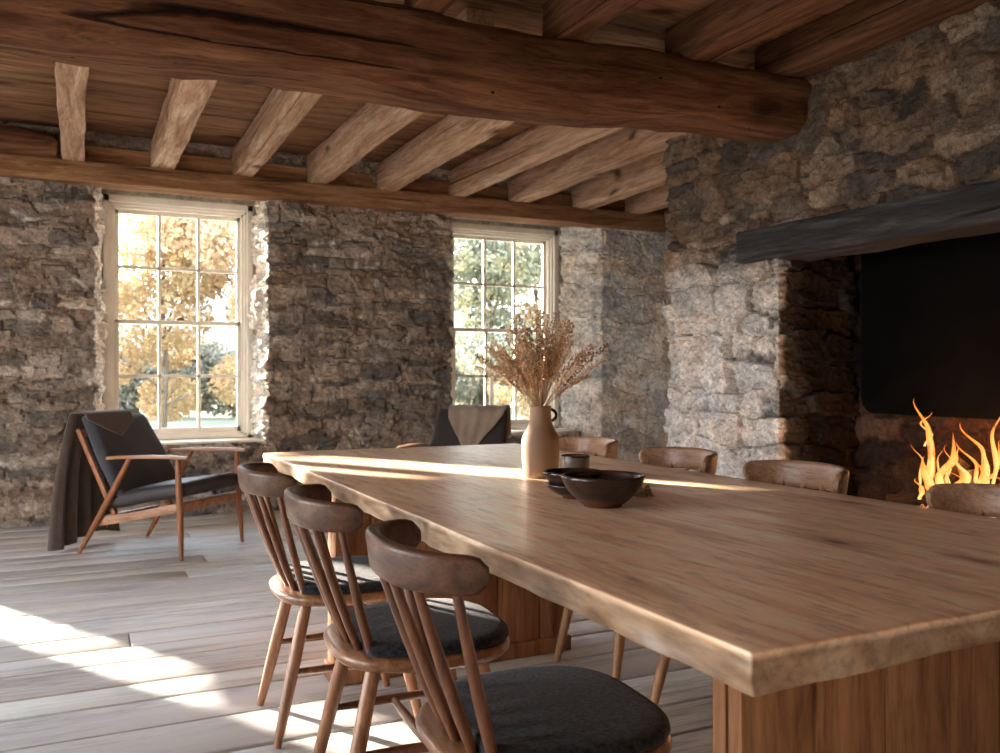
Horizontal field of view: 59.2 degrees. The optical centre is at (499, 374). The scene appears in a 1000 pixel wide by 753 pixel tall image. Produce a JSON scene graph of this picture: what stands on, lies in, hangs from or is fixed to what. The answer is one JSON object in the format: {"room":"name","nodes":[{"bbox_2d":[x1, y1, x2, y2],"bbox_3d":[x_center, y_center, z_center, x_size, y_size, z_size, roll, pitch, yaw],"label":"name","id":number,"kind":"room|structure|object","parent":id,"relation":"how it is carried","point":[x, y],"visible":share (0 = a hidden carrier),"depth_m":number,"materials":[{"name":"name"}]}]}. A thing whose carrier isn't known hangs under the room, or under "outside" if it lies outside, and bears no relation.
{"room":"traditional dwelling","nodes":[
{"label":"traditional dwelling","id":0,"kind":"room"},
{"bbox_2d":[0,121,670,527],"bbox_3d":[-1.925,-0.350,7.428,9.800,2.950,0.689,0,0,-26],"label":"wall","id":1,"kind":"structure","parent":0,"point":[350,321],"depth_m":7.33,"materials":[{"name":"stone"}]},
{"bbox_2d":[85,145,149,166],"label":"wall plate","id":2,"kind":"object","parent":1,"relation":"attached to","point":[98,154],"depth_m":6.63,"materials":[{"name":"brown wood"}]},
{"bbox_2d":[103,194,263,443],"bbox_3d":[-2.567,-0.425,7.084,1.245,1.990,0.390,0,0,-26],"label":"window","id":3,"kind":"structure","parent":1,"relation":"in","point":[114,205],"depth_m":7.19,"materials":[{"name":"beige paint"}]},
{"bbox_2d":[175,154,231,174],"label":"wall plate","id":4,"kind":"object","parent":1,"relation":"attached to","point":[194,163],"depth_m":6.90,"materials":[{"name":"brown wood"}]},
{"bbox_2d":[253,163,306,181],"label":"wall plate","id":5,"kind":"object","parent":1,"relation":"attached to","point":[268,170],"depth_m":7.16,"materials":[{"name":"brown wood"}]},
{"bbox_2d":[0,153,667,232],"bbox_3d":[-1.793,-1.492,7.155,8.801,0.208,0.226,0,0,-26],"label":"wall plate","id":6,"kind":"object","parent":1,"relation":"attached to","point":[101,175],"visible":0.91,"depth_m":7.15,"materials":[{"name":"brown wood"}]},
{"bbox_2d":[0,125,58,156],"bbox_3d":[-3.488,-1.660,6.200,0.684,0.200,0.200,0,0,-26],"label":"block","id":7,"kind":"object","parent":6,"relation":"on","point":[15,140],"visible":1,"depth_m":6.20,"materials":[{"name":"brown wood"}]},
{"bbox_2d":[55,62,88,161],"bbox_3d":[-2.456,-1.689,5.049,0.172,0.250,3.270,0,0,-26],"label":"joist","id":8,"kind":"object","parent":6,"relation":"on","point":[71,80],"visible":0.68,"depth_m":5.19,"materials":[{"name":"brown wood"}]},
{"bbox_2d":[150,78,217,169],"bbox_3d":[-1.894,-1.691,5.321,0.186,0.250,3.270,0,0,-26],"label":"joist","id":9,"kind":"object","parent":6,"relation":"on","point":[185,101],"visible":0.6,"depth_m":5.52,"materials":[{"name":"brown wood"}]},
{"bbox_2d":[231,88,322,176],"bbox_3d":[-1.368,-1.691,5.575,0.168,0.249,3.270,0,0,-26],"label":"joist","id":10,"kind":"object","parent":6,"relation":"on","point":[282,111],"visible":0.54,"depth_m":5.79,"materials":[{"name":"brown wood"}]},
{"bbox_2d":[306,7,493,183],"bbox_3d":[-0.812,-1.692,5.844,0.171,0.252,3.270,0,0,-26],"label":"joist","id":11,"kind":"object","parent":6,"relation":"on","point":[371,125],"visible":0.58,"depth_m":6.03,"materials":[{"name":"brown wood"}]},
{"bbox_2d":[375,35,592,190],"bbox_3d":[-0.281,-1.691,6.101,0.173,0.249,3.270,0,0,-26],"label":"joist","id":12,"kind":"object","parent":6,"relation":"on","point":[451,136],"visible":0.56,"depth_m":6.38,"materials":[{"name":"brown wood"}]},
{"bbox_2d":[447,125,622,196],"bbox_3d":[0.323,-1.694,6.393,0.148,0.253,3.271,0,0,-27],"label":"joist","id":13,"kind":"object","parent":6,"relation":"on","point":[537,145],"visible":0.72,"depth_m":6.63,"materials":[{"name":"brown wood"}]},
{"bbox_2d":[571,150,666,209],"bbox_3d":[1.455,-1.693,6.940,0.168,0.249,3.270,0,0,-26],"label":"joist","id":14,"kind":"object","parent":6,"relation":"on","point":[647,173],"visible":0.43,"depth_m":7.63,"materials":[{"name":"brown wood"}]},
{"bbox_2d":[507,64,754,202],"bbox_3d":[0.838,-1.690,6.642,0.182,0.248,3.270,0,0,-25],"label":"joist","id":15,"kind":"object","parent":6,"relation":"on","point":[622,147],"visible":0.61,"depth_m":6.82,"materials":[{"name":"brown wood"}]},
{"bbox_2d":[624,185,669,213],"bbox_3d":[1.984,-1.688,7.196,0.158,0.252,3.270,0,0,-26],"label":"joist","id":16,"kind":"object","parent":6,"relation":"on","point":[651,200],"visible":0.17,"depth_m":8.29,"materials":[{"name":"brown wood"}]},
{"bbox_2d":[328,171,376,187],"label":"wall plate","id":17,"kind":"object","parent":1,"relation":"attached to","point":[367,182],"depth_m":7.43,"materials":[{"name":"brown wood"}]},
{"bbox_2d":[399,179,448,194],"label":"wall plate","id":18,"kind":"object","parent":1,"relation":"attached to","point":[418,185],"depth_m":7.72,"materials":[{"name":"brown wood"}]},
{"bbox_2d":[466,185,507,200],"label":"wall plate","id":19,"kind":"object","parent":1,"relation":"attached to","point":[491,192],"depth_m":7.99,"materials":[{"name":"brown wood"}]},
{"bbox_2d":[448,222,574,432],"bbox_3d":[0.062,-0.425,8.355,1.285,1.990,0.390,0,0,-26],"label":"window","id":20,"kind":"structure","parent":1,"relation":"in","point":[548,239],"depth_m":8.52,"materials":[{"name":"beige paint"}]},
{"bbox_2d":[529,193,571,206],"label":"wall plate","id":21,"kind":"object","parent":1,"relation":"attached to","point":[559,199],"depth_m":8.28,"materials":[{"name":"brown wood"}]},
{"bbox_2d":[594,199,624,211],"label":"wall plate","id":22,"kind":"object","parent":1,"relation":"attached to","point":[619,205],"depth_m":8.56,"materials":[{"name":"brown wood"}]},
{"bbox_2d":[0,510,712,752],"bbox_3d":[1.126,1.150,3.266,19.654,0.100,10.700,0,0,-26],"label":"floor","id":23,"kind":"structure","parent":0,"point":[122,644],"depth_m":3.45,"materials":[{"name":"grey wood"}]},
{"bbox_2d":[75,413,246,560],"bbox_3d":[-2.164,0.681,5.619,0.850,0.851,0.669,0,0,17],"label":"armchair","id":24,"kind":"object","parent":23,"relation":"on","point":[135,464],"visible":0.97,"depth_m":5.45,"materials":[{"name":"brown wood"}]},
{"bbox_2d":[47,409,133,550],"bbox_3d":[-2.569,0.651,5.608,0.305,0.852,0.578,0,0,17],"label":"blanket","id":25,"kind":"object","parent":24,"relation":"hanging from","point":[77,496],"visible":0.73,"depth_m":5.54,"materials":[{"name":"grey fabric"}]},
{"bbox_2d":[82,413,174,496],"bbox_3d":[-2.376,0.505,5.684,0.353,0.500,0.575,0,0,17],"label":"cushion","id":26,"kind":"object","parent":24,"relation":"on","point":[140,438],"depth_m":5.54,"materials":[{"name":"grey leather"}]},
{"bbox_2d":[104,473,237,508],"bbox_3d":[-2.078,0.734,5.592,0.610,0.204,0.565,0,0,17],"label":"seat cushion","id":27,"kind":"object","parent":24,"relation":"on","point":[133,488],"depth_m":5.40,"materials":[{"name":"leather"}]},
{"bbox_2d":[237,462,420,748],"bbox_3d":[-0.559,0.694,2.837,0.554,0.818,0.473,0,0,-23],"label":"dining chair","id":28,"kind":"object","parent":23,"relation":"on","point":[294,583],"visible":0.67,"depth_m":2.67,"materials":[{"name":"brown wood"}]},
{"bbox_2d":[289,555,383,594],"bbox_3d":[-0.482,0.643,2.869,0.386,0.037,0.447,0,0,-23],"label":"seat cushion","id":29,"kind":"object","parent":28,"relation":"on","point":[369,583],"depth_m":2.71,"materials":[{"name":"grey fabric"}]},
{"bbox_2d":[284,484,509,752],"bbox_3d":[-0.267,0.694,2.251,0.554,0.818,0.473,0,0,-22],"label":"dining chair","id":30,"kind":"object","parent":23,"relation":"on","point":[367,638],"visible":0.85,"depth_m":2.11,"materials":[{"name":"brown wood"}]},
{"bbox_2d":[349,598,508,657],"bbox_3d":[-0.189,0.643,2.282,0.386,0.037,0.447,0,0,-22],"label":"seat cushion","id":31,"kind":"object","parent":30,"relation":"on","point":[489,633],"depth_m":2.17,"materials":[{"name":"grey fabric"}]},
{"bbox_2d":[396,409,509,447],"bbox_3d":[-0.291,0.681,6.229,0.669,0.851,0.850,0,0,14],"label":"armchair","id":32,"kind":"object","parent":23,"relation":"on","point":[444,434],"visible":0.16,"depth_m":6.44,"materials":[{"name":"brown wood"}]},
{"bbox_2d":[429,409,506,446],"bbox_3d":[-0.236,0.505,6.444,0.575,0.500,0.353,0,0,14],"label":"cushion","id":33,"kind":"object","parent":32,"relation":"on","point":[444,434],"depth_m":6.45,"materials":[{"name":"fabric"}]},
{"bbox_2d":[448,404,510,444],"bbox_3d":[-0.175,0.410,6.483,0.444,0.380,0.372,0,0,14],"label":"throw blanket","id":34,"kind":"object","parent":32,"relation":"on","point":[471,424],"visible":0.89,"depth_m":6.46,"materials":[{"name":"beige fabric"}]},
{"bbox_2d":[365,519,671,752],"bbox_3d":[0.027,0.694,1.671,0.554,0.818,0.473,0,0,-22],"label":"dining chair","id":35,"kind":"object","parent":23,"relation":"on","point":[552,708],"visible":1,"depth_m":1.57,"materials":[{"name":"brown wood"}]},
{"bbox_2d":[441,665,670,752],"bbox_3d":[0.104,0.643,1.702,0.386,0.037,0.447,0,0,-22],"label":"seat cushion","id":36,"kind":"object","parent":35,"relation":"on","point":[552,708],"depth_m":1.63,"materials":[{"name":"grey fabric"}]},
{"bbox_2d":[559,436,618,458],"bbox_3d":[0.245,0.694,3.918,0.554,0.818,0.473,0,0,-27],"label":"dining chair","id":37,"kind":"object","parent":23,"relation":"on","point":[607,447],"visible":0.19,"depth_m":4.09,"materials":[{"name":"brown wood"}]},
{"bbox_2d":[263,443,999,752],"bbox_3d":[0.198,0.724,2.811,1.293,0.752,3.184,0,0,-26],"label":"dining table","id":38,"kind":"object","parent":23,"relation":"on","point":[819,621],"visible":0.77,"depth_m":1.64,"materials":[{"name":"brown wood"}]},
{"bbox_2d":[521,406,559,478],"bbox_3d":[0.139,0.228,3.022,0.131,0.244,0.131,0,0,-26],"label":"vase","id":39,"kind":"object","parent":38,"relation":"on","point":[540,447],"visible":0.94,"depth_m":2.98,"materials":[{"name":"beige ceramic"}]},
{"bbox_2d":[473,309,608,405],"bbox_3d":[0.154,0.048,3.030,0.437,0.555,0.430,0,0,23],"label":"flower bouquet","id":40,"kind":"object","parent":39,"relation":"in","point":[528,376],"visible":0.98,"depth_m":2.98,"materials":[{"name":"beige plant"}]},
{"bbox_2d":[546,482,575,498],"bbox_3d":[0.210,0.329,2.506,0.160,0.042,0.160,0,0,-26],"label":"bowl","id":41,"kind":"object","parent":38,"relation":"on","point":[561,490],"visible":0.38,"depth_m":2.46,"materials":[{"name":"ceramic"}]},
{"bbox_2d":[543,468,600,485],"bbox_3d":[0.210,0.303,2.506,0.176,0.060,0.176,0,0,-26],"label":"bowl","id":42,"kind":"object","parent":41,"relation":"in","point":[553,476],"visible":0.32,"depth_m":2.46,"materials":[{"name":"ceramic"}]},
{"bbox_2d":[561,454,589,467],"bbox_3d":[0.244,0.304,2.839,0.093,0.092,0.093,0,0,-26],"label":"cup","id":43,"kind":"object","parent":38,"relation":"on","point":[567,460],"visible":0.59,"depth_m":2.80,"materials":[{"name":"grey ceramic"}]},
{"bbox_2d":[561,470,644,508],"bbox_3d":[0.275,0.308,2.354,0.226,0.084,0.226,0,0,-26],"label":"bowl","id":44,"kind":"object","parent":38,"relation":"on","point":[613,488],"visible":1,"depth_m":2.28,"materials":[{"name":"ceramic"}]},
{"bbox_2d":[634,484,655,497],"bbox_3d":[0.406,0.332,2.551,0.062,0.033,0.085,0,0,-26],"label":"napkin","id":45,"kind":"object","parent":38,"relation":"on","point":[646,491],"visible":0.62,"depth_m":2.52,"materials":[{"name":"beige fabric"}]},
{"bbox_2d":[554,447,717,679],"bbox_3d":[0.534,0.694,3.318,0.554,0.818,0.473,0,0,-26],"label":"dining chair","id":46,"kind":"object","parent":23,"relation":"on","point":[686,458],"visible":0.25,"depth_m":3.38,"materials":[{"name":"brown wood"}]},
{"bbox_2d":[650,460,848,705],"bbox_3d":[0.802,0.694,2.765,0.554,0.818,0.473,0,0,-26],"label":"dining chair","id":47,"kind":"object","parent":23,"relation":"on","point":[821,476],"visible":0.25,"depth_m":2.89,"materials":[{"name":"brown wood"}]},
{"bbox_2d":[926,483,999,517],"bbox_3d":[1.115,0.694,2.116,0.554,0.818,0.473,0,0,-26],"label":"dining chair","id":48,"kind":"object","parent":23,"relation":"on","point":[980,499],"visible":0.06,"depth_m":2.33,"materials":[{"name":"brown wood"}]},
{"bbox_3d":[2.317,0.939,4.097,0.532,0.315,2.173,0,0,-26],"label":"hearth","id":49,"kind":"object","parent":23,"relation":"on","visible":0},
{"bbox_3d":[2.157,0.729,4.341,0.132,0.127,0.700,0,0,-24],"label":"log","id":50,"kind":"object","parent":49,"relation":"on","visible":0},
{"bbox_2d":[886,493,915,504],"bbox_3d":[2.086,0.635,4.485,0.215,0.095,0.070,0,0,35],"label":"log","id":51,"kind":"object","parent":50,"relation":"on","point":[905,498],"visible":0.58,"depth_m":4.48,"materials":[{"name":"brown wood"}]},
{"bbox_2d":[916,452,974,492],"bbox_3d":[2.233,0.540,4.436,0.292,0.312,0.115,0,0,40],"label":"log","id":52,"kind":"object","parent":50,"relation":"on","point":[965,462],"visible":0.19,"depth_m":4.35,"materials":[{"name":"brown wood"}]},
{"bbox_2d":[913,400,999,517],"bbox_3d":[2.221,0.377,4.217,0.192,0.647,0.592,0,0,-26],"label":"fire","id":53,"kind":"object","parent":50,"relation":"on","point":[928,472],"visible":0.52,"depth_m":4.26,"materials":[{"name":"orange"}]},
{"bbox_2d":[963,470,980,482],"bbox_3d":[2.286,0.570,4.236,0.095,0.226,0.190,0,0,18],"label":"log","id":54,"kind":"object","parent":50,"relation":"on","point":[971,472],"visible":0.06,"depth_m":4.25,"materials":[{"name":"brown wood"}]},
{"bbox_3d":[2.329,0.725,4.391,0.145,0.138,0.680,0,0,-27],"label":"log","id":55,"kind":"object","parent":49,"relation":"on","visible":0},
{"bbox_2d":[915,492,927,506],"bbox_3d":[2.288,0.637,4.306,0.111,0.110,0.462,0,-1,-43],"label":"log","id":56,"kind":"object","parent":55,"relation":"on","point":[919,502],"visible":0.07,"depth_m":4.42,"materials":[{"name":"brown wood"}]},
{"bbox_2d":[0,0,855,176],"bbox_3d":[0.224,-1.880,2.869,9.500,0.121,10.771,0,0,-26],"label":"ceiling","id":57,"kind":"structure","parent":0,"point":[117,103],"depth_m":5.76,"materials":[{"name":"brown wood"}]},
{"bbox_2d":[404,0,456,14],"bbox_3d":[0.995,-1.720,1.203,0.181,0.218,6.300,0,0,-26],"label":"joist","id":58,"kind":"object","parent":57,"relation":"attached to","point":[435,6],"visible":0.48,"depth_m":3.87,"materials":[{"name":"brown wood"}]},
{"bbox_2d":[542,0,641,40],"bbox_3d":[1.645,-1.718,1.517,0.198,0.222,6.300,0,0,-26],"label":"joist","id":59,"kind":"object","parent":57,"relation":"attached to","point":[578,20],"visible":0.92,"depth_m":4.07,"materials":[{"name":"brown wood"}]},
{"bbox_2d":[665,0,845,62],"bbox_3d":[2.329,-1.720,1.848,0.236,0.221,6.300,0,0,-26],"label":"joist","id":60,"kind":"object","parent":57,"relation":"attached to","point":[721,29],"visible":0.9,"depth_m":4.21,"materials":[{"name":"brown wood"}]},
{"bbox_2d":[755,0,996,78],"bbox_3d":[2.865,-1.719,2.107,0.219,0.222,6.300,0,0,-26],"label":"joist","id":61,"kind":"object","parent":57,"relation":"attached to","point":[860,28],"visible":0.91,"depth_m":4.33,"materials":[{"name":"brown wood"}]},
{"bbox_2d":[661,0,999,500],"bbox_3d":[3.446,-0.370,3.699,2.376,2.940,6.205,0,0,-26],"label":"stone fireplace","id":62,"kind":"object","parent":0,"point":[764,356],"depth_m":5.06,"materials":[{"name":"stone"}]},
{"bbox_2d":[736,179,999,263],"bbox_3d":[2.214,-0.739,3.830,0.322,0.204,3.170,0,0,-26],"label":"lintel","id":63,"kind":"object","parent":62,"relation":"attached to","point":[971,210],"visible":0.96,"depth_m":4.29,"materials":[{"name":"black wood"}]},
{"bbox_2d":[861,232,999,419],"bbox_3d":[2.545,-0.380,4.207,0.045,1.200,2.000,0,0,-26],"label":"fireback","id":64,"kind":"object","parent":62,"relation":"attached to","point":[930,311],"visible":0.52,"depth_m":4.67,"materials":[{"name":"black metal"}]},
{"bbox_3d":[-3.880,-0.360,0.846,0.450,2.920,10.300,0,0,-26],"label":"wall","id":65,"kind":"structure","parent":0,"visible":0},
{"bbox_2d":[0,0,811,142],"bbox_3d":[-1.326,-1.456,3.684,6.627,0.444,0.437,0,0,-24],"label":"ceiling beam","id":66,"kind":"structure","parent":65,"relation":"attached to","point":[366,51],"depth_m":3.90,"materials":[{"name":"brown wood"}]},
{"label":"outside","id":67,"kind":"structure","parent":0,"visible":0},
{"bbox_2d":[139,377,529,427],"bbox_3d":[-14.064,0.444,52.069,110.000,1.791,90.000,0,0,-26],"label":"ground","id":68,"kind":"structure","parent":67,"point":[208,420],"depth_m":23.57,"materials":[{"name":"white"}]},
{"bbox_2d":[119,279,154,385],"bbox_3d":[-9.114,-1.079,18.731,3.359,4.563,3.777,0,0,-26],"label":"tree","id":69,"kind":"object","parent":68,"relation":"on","point":[122,314],"visible":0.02,"depth_m":18.99,"materials":[{"name":"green plant"}]},
{"bbox_2d":[119,343,214,416],"bbox_3d":[-10.190,0.233,24.601,4.305,2.455,2.567,0,0,-26],"label":"bush","id":70,"kind":"object","parent":68,"relation":"on","point":[128,394],"visible":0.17,"depth_m":23.86,"materials":[{"name":"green plant"}]},
{"bbox_2d":[119,214,236,427],"bbox_3d":[-6.120,-1.123,16.479,3.114,4.651,3.337,0,0,26],"label":"tree","id":71,"kind":"object","parent":68,"relation":"on","point":[179,339],"visible":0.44,"depth_m":16.17,"materials":[{"name":"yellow plant"}]},
{"bbox_2d":[146,216,236,329],"bbox_3d":[-4.513,-1.113,15.419,3.857,4.629,2.773,0,0,7],"label":"tree","id":72,"kind":"object","parent":68,"relation":"on","point":[214,235],"visible":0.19,"depth_m":14.97,"materials":[{"name":"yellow plant"}]},
{"bbox_2d":[161,336,236,417],"bbox_3d":[-7.579,0.160,25.344,4.297,2.580,2.525,0,0,-26],"label":"bush","id":73,"kind":"object","parent":68,"relation":"on","point":[212,347],"visible":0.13,"depth_m":24.70,"materials":[{"name":"green plant"}]},
{"bbox_2d":[455,343,513,402],"bbox_3d":[-1.406,0.141,28.313,5.054,2.489,2.399,0,0,-26],"label":"bush","id":74,"kind":"object","parent":68,"relation":"on","point":[465,392],"visible":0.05,"depth_m":28.06,"materials":[{"name":"green plant"}]},
{"bbox_2d":[455,341,536,410],"bbox_3d":[0.716,-0.041,29.812,4.615,2.718,2.297,0,0,-26],"label":"bush","id":75,"kind":"object","parent":68,"relation":"on","point":[479,399],"visible":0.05,"depth_m":28.94,"materials":[{"name":"green plant"}]},
{"bbox_2d":[454,238,541,404],"bbox_3d":[-0.051,-1.788,18.755,4.193,5.980,2.931,0,0,16],"label":"tree","id":76,"kind":"object","parent":68,"relation":"on","point":[471,267],"visible":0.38,"depth_m":18.49,"materials":[{"name":"green plant"}]},
{"bbox_2d":[457,241,541,418],"bbox_3d":[0.776,-2.300,21.559,3.821,7.003,5.440,0,0,-26],"label":"tree","id":77,"kind":"object","parent":68,"relation":"on","point":[528,306],"visible":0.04,"depth_m":21.39,"materials":[{"name":"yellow plant"}]},
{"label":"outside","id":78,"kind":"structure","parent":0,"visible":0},
{"bbox_2d":[119,284,534,373],"bbox_3d":[-16.078,-5.822,102.189,220.000,17.043,42.000,0,0,-26],"label":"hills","id":79,"kind":"structure","parent":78,"point":[227,336],"depth_m":89.14,"materials":[{"name":"white"}]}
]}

